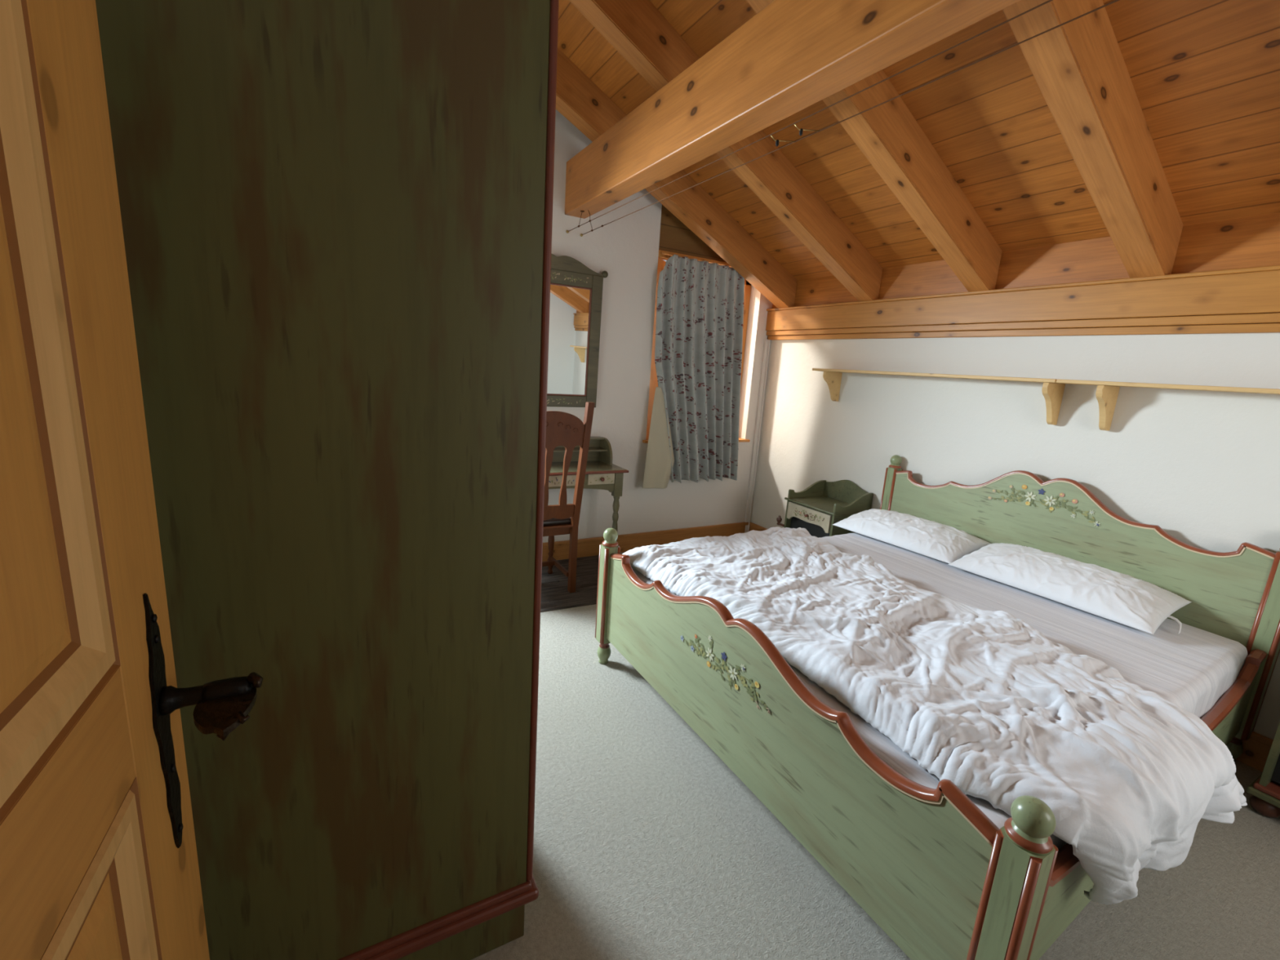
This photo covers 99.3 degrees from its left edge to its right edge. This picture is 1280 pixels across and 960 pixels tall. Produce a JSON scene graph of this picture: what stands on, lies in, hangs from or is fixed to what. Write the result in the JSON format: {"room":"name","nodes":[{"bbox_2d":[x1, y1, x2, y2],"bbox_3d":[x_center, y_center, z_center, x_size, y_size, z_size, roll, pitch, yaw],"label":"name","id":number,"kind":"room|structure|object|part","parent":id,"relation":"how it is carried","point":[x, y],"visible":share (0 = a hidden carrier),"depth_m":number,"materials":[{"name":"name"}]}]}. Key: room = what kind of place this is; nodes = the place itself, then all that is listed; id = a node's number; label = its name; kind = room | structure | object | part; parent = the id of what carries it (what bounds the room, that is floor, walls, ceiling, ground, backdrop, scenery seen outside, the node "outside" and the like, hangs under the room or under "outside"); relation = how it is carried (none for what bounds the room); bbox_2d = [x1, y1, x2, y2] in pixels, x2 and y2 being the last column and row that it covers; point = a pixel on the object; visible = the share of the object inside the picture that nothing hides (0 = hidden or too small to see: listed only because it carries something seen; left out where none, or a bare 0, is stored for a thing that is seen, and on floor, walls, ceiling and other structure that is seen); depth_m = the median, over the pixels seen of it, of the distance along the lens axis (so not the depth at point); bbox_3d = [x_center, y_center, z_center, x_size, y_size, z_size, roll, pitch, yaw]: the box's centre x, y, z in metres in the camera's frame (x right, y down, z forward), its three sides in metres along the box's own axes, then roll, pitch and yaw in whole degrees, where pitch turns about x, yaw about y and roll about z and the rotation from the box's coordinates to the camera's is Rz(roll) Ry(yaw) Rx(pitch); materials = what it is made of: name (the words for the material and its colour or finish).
{"room":"bedroom","nodes":[
{"label":"bedroom","id":0,"kind":"room"},
{"bbox_2d":[542,109,772,542],"bbox_3d":[-0.995,-1.678,3.635,4.846,4.717,0.300,-3,13,-29],"label":"wall","id":1,"kind":"structure","parent":0,"point":[626,247],"depth_m":4.18,"materials":[{"name":"white paint"}]},
{"bbox_2d":[546,253,608,407],"bbox_3d":[-0.601,-1.030,3.805,0.780,1.029,0.034,-3,15,-29],"label":"wall mirror","id":2,"kind":"object","parent":1,"relation":"attached to","point":[575,289],"visible":0.48,"depth_m":3.88,"materials":[{"name":"green paint"}]},
{"bbox_2d":[542,521,748,561],"bbox_3d":[-0.122,0.521,4.481,2.606,0.150,0.024,-3,13,-29],"label":"baseboard","id":3,"kind":"structure","parent":1,"relation":"attached to","point":[587,547],"depth_m":4.55,"materials":[{"name":"brown wood"}]},
{"bbox_2d":[658,204,725,262],"bbox_3d":[0.586,-2.027,4.327,1.030,0.543,0.050,-3,13,-29],"label":"trim","id":4,"kind":"structure","parent":1,"relation":"attached to","point":[675,237],"depth_m":4.18,"materials":[{"name":"brown wood"}]},
{"bbox_2d":[642,251,744,488],"bbox_3d":[0.470,-0.830,4.389,0.943,1.799,0.122,-3,13,-29],"label":"curtain","id":5,"kind":"object","parent":1,"relation":"hanging from","point":[694,432],"visible":0.98,"depth_m":4.36,"materials":[{"name":"beige fabric"}]},
{"bbox_3d":[0.526,-1.714,4.263,0.825,0.014,0.020,-3,13,-29],"label":"rail","id":6,"kind":"part","parent":5,"relation":"part of","materials":[{"name":"brown wood"}]},
{"bbox_2d":[657,249,732,267],"bbox_3d":[0.577,-1.734,4.369,1.030,0.052,0.072,-3,13,-29],"label":"trim","id":7,"kind":"structure","parent":1,"relation":"attached to","point":[662,256],"depth_m":4.16,"materials":[{"name":"brown wood"}]},
{"bbox_2d":[642,257,751,443],"bbox_3d":[0.503,-1.030,4.562,1.088,1.412,0.225,-3,13,-29],"label":"window","id":8,"kind":"structure","parent":1,"relation":"in","point":[653,378],"depth_m":4.39,"materials":[{"name":"brown wood"}]},
{"bbox_3d":[0.465,-0.347,4.690,1.088,0.022,0.195,-3,13,-29],"label":"sill","id":9,"kind":"part","parent":8,"relation":"part of","materials":[{"name":"brown wood"}]},
{"bbox_3d":[0.465,-1.058,4.631,1.030,1.390,0.060,-3,13,-29],"label":"frame","id":10,"kind":"part","parent":8,"relation":"part of","materials":[{"name":"brown wood"}]},
{"bbox_2d":[744,338,770,533],"bbox_3d":[1.061,-0.345,4.939,0.062,1.810,0.032,-3,13,-29],"label":"trim","id":11,"kind":"structure","parent":1,"relation":"attached to","point":[766,345],"depth_m":4.91,"materials":[{"name":"white paint"}]},
{"bbox_2d":[566,0,1119,236],"bbox_3d":[0.639,-1.268,1.835,0.124,0.148,4.508,-3,13,-29],"label":"light","id":12,"kind":"object","parent":1,"relation":"attached to","point":[801,131],"visible":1,"depth_m":1.71,"materials":[{"name":"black metal"}]},
{"bbox_2d":[471,551,1279,959],"bbox_3d":[0.018,1.106,2.223,5.100,0.060,5.100,-3,13,-29],"label":"floor","id":13,"kind":"structure","parent":0,"point":[648,846],"depth_m":1.71,"materials":[{"name":"carpet"}]},
{"bbox_2d":[95,0,559,959],"bbox_3d":[-0.640,-0.007,1.310,0.740,2.400,0.710,-3,13,-29],"label":"wardrobe","id":14,"kind":"object","parent":13,"relation":"on","point":[336,215],"visible":1,"depth_m":1.01,"materials":[{"name":"green paint"}]},
{"bbox_3d":[-0.722,1.025,1.516,0.708,0.052,0.632,-3,13,-29],"label":"moulding","id":15,"kind":"part","parent":14,"relation":"part of","materials":[{"name":"red wood"}]},
{"bbox_3d":[-0.222,-0.015,1.209,0.017,2.170,0.024,-3,13,-29],"label":"edge moulding","id":16,"kind":"part","parent":14,"relation":"part of","materials":[{"name":"red wood"}]},
{"bbox_2d":[540,553,621,612],"bbox_3d":[-0.680,0.720,3.696,1.650,0.006,0.840,-3,13,-29],"label":"rug","id":17,"kind":"object","parent":13,"relation":"on","point":[555,595],"visible":0.11,"depth_m":3.71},
{"bbox_2d":[542,401,595,592],"bbox_3d":[-0.659,0.113,3.482,0.485,1.270,0.571,-3,13,-29],"label":"oak chair","id":18,"kind":"object","parent":17,"relation":"on","point":[566,429],"visible":0.47,"depth_m":3.37,"materials":[{"name":"wood"}]},
{"bbox_3d":[-0.634,0.477,3.880,0.046,0.400,0.045,-3,13,-29],"label":"leg","id":19,"kind":"part","parent":18,"relation":"part of","materials":[{"name":"brown wood"}]},
{"bbox_3d":[-0.715,0.240,3.594,0.430,0.041,0.370,-3,13,-29],"label":"seat","id":20,"kind":"part","parent":18,"relation":"part of","materials":[{"name":"leather"}]},
{"bbox_3d":[-0.713,0.295,3.594,0.450,0.071,0.405,-3,13,-29],"label":"seat frame","id":21,"kind":"part","parent":18,"relation":"part of","materials":[{"name":"brown wood"}]},
{"bbox_3d":[-0.605,0.207,3.394,0.405,0.096,0.042,-3,13,-29],"label":"rail","id":22,"kind":"part","parent":18,"relation":"part of","materials":[{"name":"brown wood"}]},
{"bbox_3d":[-0.518,-0.288,3.195,0.405,0.238,0.070,-3,13,-29],"label":"crest rail","id":23,"kind":"part","parent":18,"relation":"part of","materials":[{"name":"brown wood"}]},
{"bbox_3d":[-0.377,0.141,3.436,0.040,1.270,0.207,-3,13,-29],"label":"leg","id":24,"kind":"part","parent":18,"relation":"part of","materials":[{"name":"brown wood"}]},
{"bbox_2d":[545,436,628,541],"bbox_3d":[-0.751,0.200,3.802,1.289,0.958,0.385,-3,13,-29],"label":"writing desk","id":25,"kind":"object","parent":17,"relation":"on","point":[601,473],"visible":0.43,"depth_m":3.91,"materials":[{"name":"green paint"}]},
{"bbox_3d":[-0.639,0.011,3.637,0.575,0.076,0.009,-3,13,-29],"label":"drawer","id":26,"kind":"part","parent":25,"relation":"part of","materials":[{"name":"beige paint"}]},
{"bbox_2d":[545,446,607,452],"bbox_3d":[-0.786,-0.207,3.817,1.175,0.013,0.135,-3,13,-29],"label":"shelf","id":27,"kind":"object","parent":25,"relation":"attached to","point":[557,449],"depth_m":4.01,"materials":[{"name":"green paint"}]},
{"bbox_3d":[-0.273,-0.007,3.842,0.205,0.076,0.008,-3,13,-29],"label":"drawer","id":28,"kind":"part","parent":25,"relation":"part of","materials":[{"name":"beige paint"}]},
{"bbox_3d":[-0.182,0.304,3.994,0.066,0.750,0.050,-3,13,-29],"label":"leg","id":29,"kind":"part","parent":25,"relation":"part of","materials":[{"name":"green paint"}]},
{"bbox_2d":[776,480,873,537],"bbox_3d":[1.354,0.380,4.099,0.412,0.772,0.556,-3,13,-29],"label":"nightstand","id":30,"kind":"object","parent":13,"relation":"on","point":[824,504],"visible":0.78,"depth_m":4.02,"materials":[{"name":"green paint"}]},
{"bbox_3d":[1.092,0.315,4.213,0.042,0.078,0.081,-3,13,-29],"label":"knob","id":31,"kind":"part","parent":30,"relation":"part of","materials":[{"name":"wood"}]},
{"bbox_3d":[1.279,0.310,4.261,0.376,0.614,0.018,-3,13,-29],"label":"panel","id":32,"kind":"part","parent":30,"relation":"part of","materials":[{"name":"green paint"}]},
{"bbox_3d":[1.226,0.270,3.963,0.020,0.130,0.403,-3,13,-29],"label":"drawer","id":33,"kind":"part","parent":30,"relation":"part of","materials":[{"name":"beige paint"}]},
{"bbox_3d":[1.544,0.329,4.159,0.014,0.672,0.419,-3,13,-29],"label":"panel","id":34,"kind":"part","parent":30,"relation":"part of","materials":[{"name":"green paint"}]},
{"bbox_3d":[1.491,0.401,3.889,0.376,0.614,0.018,-3,13,-29],"label":"panel","id":35,"kind":"part","parent":30,"relation":"part of","materials":[{"name":"green paint"}]},
{"bbox_2d":[595,454,1279,959],"bbox_3d":[1.240,0.557,2.450,2.332,1.080,2.018,-3,13,-29],"label":"double bed","id":36,"kind":"object","parent":13,"relation":"on","point":[942,881],"visible":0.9,"depth_m":1.75,"materials":[{"name":"green paint"}]},
{"bbox_3d":[-0.164,0.570,2.733,0.081,0.507,0.080,-3,13,-29],"label":"bed post","id":37,"kind":"part","parent":36,"relation":"part of","materials":[{"name":"green paint"}]},
{"bbox_3d":[0.296,0.724,1.923,0.033,0.535,1.810,-3,13,-29],"label":"footboard","id":38,"kind":"part","parent":36,"relation":"part of","materials":[{"name":"green paint"}]},
{"bbox_3d":[1.715,0.316,3.800,0.081,0.815,0.080,-3,13,-29],"label":"bed post","id":39,"kind":"part","parent":36,"relation":"part of","materials":[{"name":"green paint"}]},
{"bbox_2d":[631,532,1247,849],"bbox_3d":[1.220,0.667,2.473,2.169,0.253,1.858,-3,13,-29],"label":"mattress","id":40,"kind":"object","parent":36,"relation":"on","point":[1193,668],"visible":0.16,"depth_m":2.19,"materials":[{"name":"white fabric"}]},
{"bbox_2d":[832,508,991,563],"bbox_3d":[1.652,0.304,3.352,0.415,0.147,0.790,-4,14,-32],"label":"pillow","id":41,"kind":"object","parent":40,"relation":"on","point":[931,539],"visible":1,"depth_m":3.20,"materials":[{"name":"white fabric"}]},
{"bbox_2d":[622,526,1247,904],"bbox_3d":[0.874,0.630,2.252,1.228,0.379,2.156,-3,13,-29],"label":"duvet","id":42,"kind":"object","parent":40,"relation":"on","point":[984,702],"visible":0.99,"depth_m":1.58,"materials":[{"name":"white fabric"}]},
{"bbox_2d":[947,542,1191,634],"bbox_3d":[2.065,0.472,2.647,0.454,0.159,0.902,-3,13,-29],"label":"pillow","id":43,"kind":"object","parent":40,"relation":"on","point":[1127,600],"visible":1,"depth_m":2.50,"materials":[{"name":"white fabric"}]},
{"bbox_3d":[0.755,0.963,1.135,0.081,0.507,0.080,-3,13,-29],"label":"bed post","id":44,"kind":"part","parent":36,"relation":"part of","materials":[{"name":"green paint"}]},
{"bbox_3d":[2.143,0.380,2.995,0.030,0.822,1.754,-3,13,-29],"label":"headboard","id":45,"kind":"part","parent":36,"relation":"part of","materials":[{"name":"green paint"}]},
{"bbox_3d":[1.662,0.945,1.727,2.103,0.360,0.026,-4,14,-32],"label":"rail","id":46,"kind":"part","parent":36,"relation":"part of","materials":[{"name":"green paint"}]},
{"bbox_3d":[2.592,0.694,2.261,0.081,0.815,0.080,-3,13,-29],"label":"bed post","id":47,"kind":"part","parent":36,"relation":"part of","materials":[{"name":"green paint"}]},
{"bbox_2d":[1246,722,1279,817],"bbox_3d":[2.614,0.922,1.890,0.412,0.772,0.495,-3,13,-29],"label":"nightstand","id":48,"kind":"object","parent":13,"relation":"on","point":[1264,789],"visible":1,"depth_m":2.03,"materials":[{"name":"green paint"}]},
{"bbox_3d":[2.524,0.845,2.077,0.376,0.614,0.018,-3,13,-29],"label":"panel","id":49,"kind":"part","parent":48,"relation":"part of","materials":[{"name":"green paint"}]},
{"bbox_2d":[557,0,1279,280],"bbox_3d":[0.172,-2.318,1.559,5.017,2.492,5.250,-3,13,-29],"label":"ceiling","id":50,"kind":"structure","parent":0,"point":[1204,74],"depth_m":2.39,"materials":[{"name":"brown wood"}]},
{"bbox_2d":[751,333,1279,739],"bbox_3d":[2.254,-0.169,3.138,0.250,2.392,4.920,-3,13,-29],"label":"wall","id":51,"kind":"structure","parent":0,"point":[1202,468],"depth_m":2.92,"materials":[{"name":"white paint"}]},
{"bbox_2d":[749,522,1273,772],"bbox_3d":[2.116,0.935,3.201,0.024,0.150,4.500,-3,13,-29],"label":"baseboard","id":52,"kind":"structure","parent":51,"relation":"attached to","point":[1256,749],"depth_m":2.31,"materials":[{"name":"brown wood"}]},
{"bbox_2d":[765,265,1279,340],"bbox_3d":[2.183,-0.896,2.878,0.083,0.256,4.590,-3,13,-29],"label":"beam","id":53,"kind":"structure","parent":51,"relation":"attached to","point":[1245,300],"depth_m":2.79,"materials":[{"name":"brown wood"}]},
{"bbox_2d":[555,48,797,307],"bbox_3d":[-0.728,-2.559,3.159,4.705,2.560,0.140,-3,13,-29],"label":"rafter","id":54,"kind":"object","parent":53,"relation":"on","point":[579,99],"visible":0.38,"depth_m":3.88,"materials":[{"name":"brown wood"}]},
{"bbox_2d":[568,0,882,301],"bbox_3d":[-0.332,-2.388,2.464,4.705,2.560,0.126,-3,13,-29],"label":"rafter","id":55,"kind":"object","parent":53,"relation":"on","point":[637,29],"visible":0.65,"depth_m":3.14,"materials":[{"name":"brown wood"}]},
{"bbox_2d":[746,0,1002,291],"bbox_3d":[0.049,-2.224,1.796,4.705,2.560,0.125,-3,13,-29],"label":"rafter","id":56,"kind":"object","parent":53,"relation":"on","point":[887,134],"visible":0.65,"depth_m":2.67,"materials":[{"name":"brown wood"}]},
{"bbox_2d":[1002,0,1182,277],"bbox_3d":[0.422,-2.064,1.142,4.705,2.560,0.132,-3,13,-29],"label":"rafter","id":57,"kind":"object","parent":53,"relation":"on","point":[1078,67],"visible":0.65,"depth_m":2.02,"materials":[{"name":"brown wood"}]},
{"bbox_2d":[772,213,1279,308],"bbox_3d":[2.254,-1.117,2.788,0.012,0.235,4.520,-3,13,-29],"label":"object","id":58,"kind":"structure","parent":51,"relation":"attached to","point":[1251,242],"depth_m":2.79,"materials":[{"name":"brown wood"}]},
{"bbox_2d":[812,368,1279,431],"bbox_3d":[2.243,-0.369,2.692,0.186,0.235,3.555,-3,13,-29],"label":"wall shelf","id":59,"kind":"object","parent":51,"relation":"attached to","point":[1107,392],"visible":1,"depth_m":2.79,"materials":[{"name":"brown wood"}]},
{"bbox_3d":[-1.513,-1.123,0.816,1.150,4.708,4.820,-3,13,-29],"label":"wall","id":60,"kind":"structure","parent":0,"visible":0},
{"bbox_2d":[0,0,262,959],"bbox_3d":[-0.465,0.371,0.455,0.160,2.010,0.873,-2,13,-27],"label":"door","id":61,"kind":"structure","parent":60,"relation":"in","point":[99,860],"depth_m":0.56,"materials":[{"name":"brown wood"}]},
{"bbox_3d":[-0.466,-0.104,0.301,0.031,0.782,0.576,-2,13,-27],"label":"panel","id":62,"kind":"part","parent":61,"relation":"part of","materials":[{"name":"brown wood"}]},
{"bbox_3d":[-0.526,0.791,0.487,0.031,0.750,0.576,-2,13,-27],"label":"panel","id":63,"kind":"part","parent":61,"relation":"part of","materials":[{"name":"brown wood"}]},
{"bbox_3d":[-0.658,0.341,0.754,0.008,0.398,0.059,-2,13,-27],"label":"handle plate","id":64,"kind":"part","parent":61,"relation":"part of","materials":[{"name":"metal"}]},
{"bbox_3d":[-0.595,0.316,0.754,0.118,0.058,0.090,-2,13,-27],"label":"lever handle","id":65,"kind":"part","parent":61,"relation":"part of","materials":[{"name":"metal"}]},
{"bbox_3d":[1.291,-0.694,-0.376,4.846,4.717,0.100,-3,13,-29],"label":"wall","id":66,"kind":"structure","parent":0,"visible":0},
{"bbox_2d":[564,0,1020,218],"bbox_3d":[0.647,-1.504,1.806,0.153,0.329,4.570,-3,13,-29],"label":"beam","id":67,"kind":"structure","parent":66,"relation":"attached to","point":[791,55],"depth_m":2.04,"materials":[{"name":"brown wood"}]}
]}

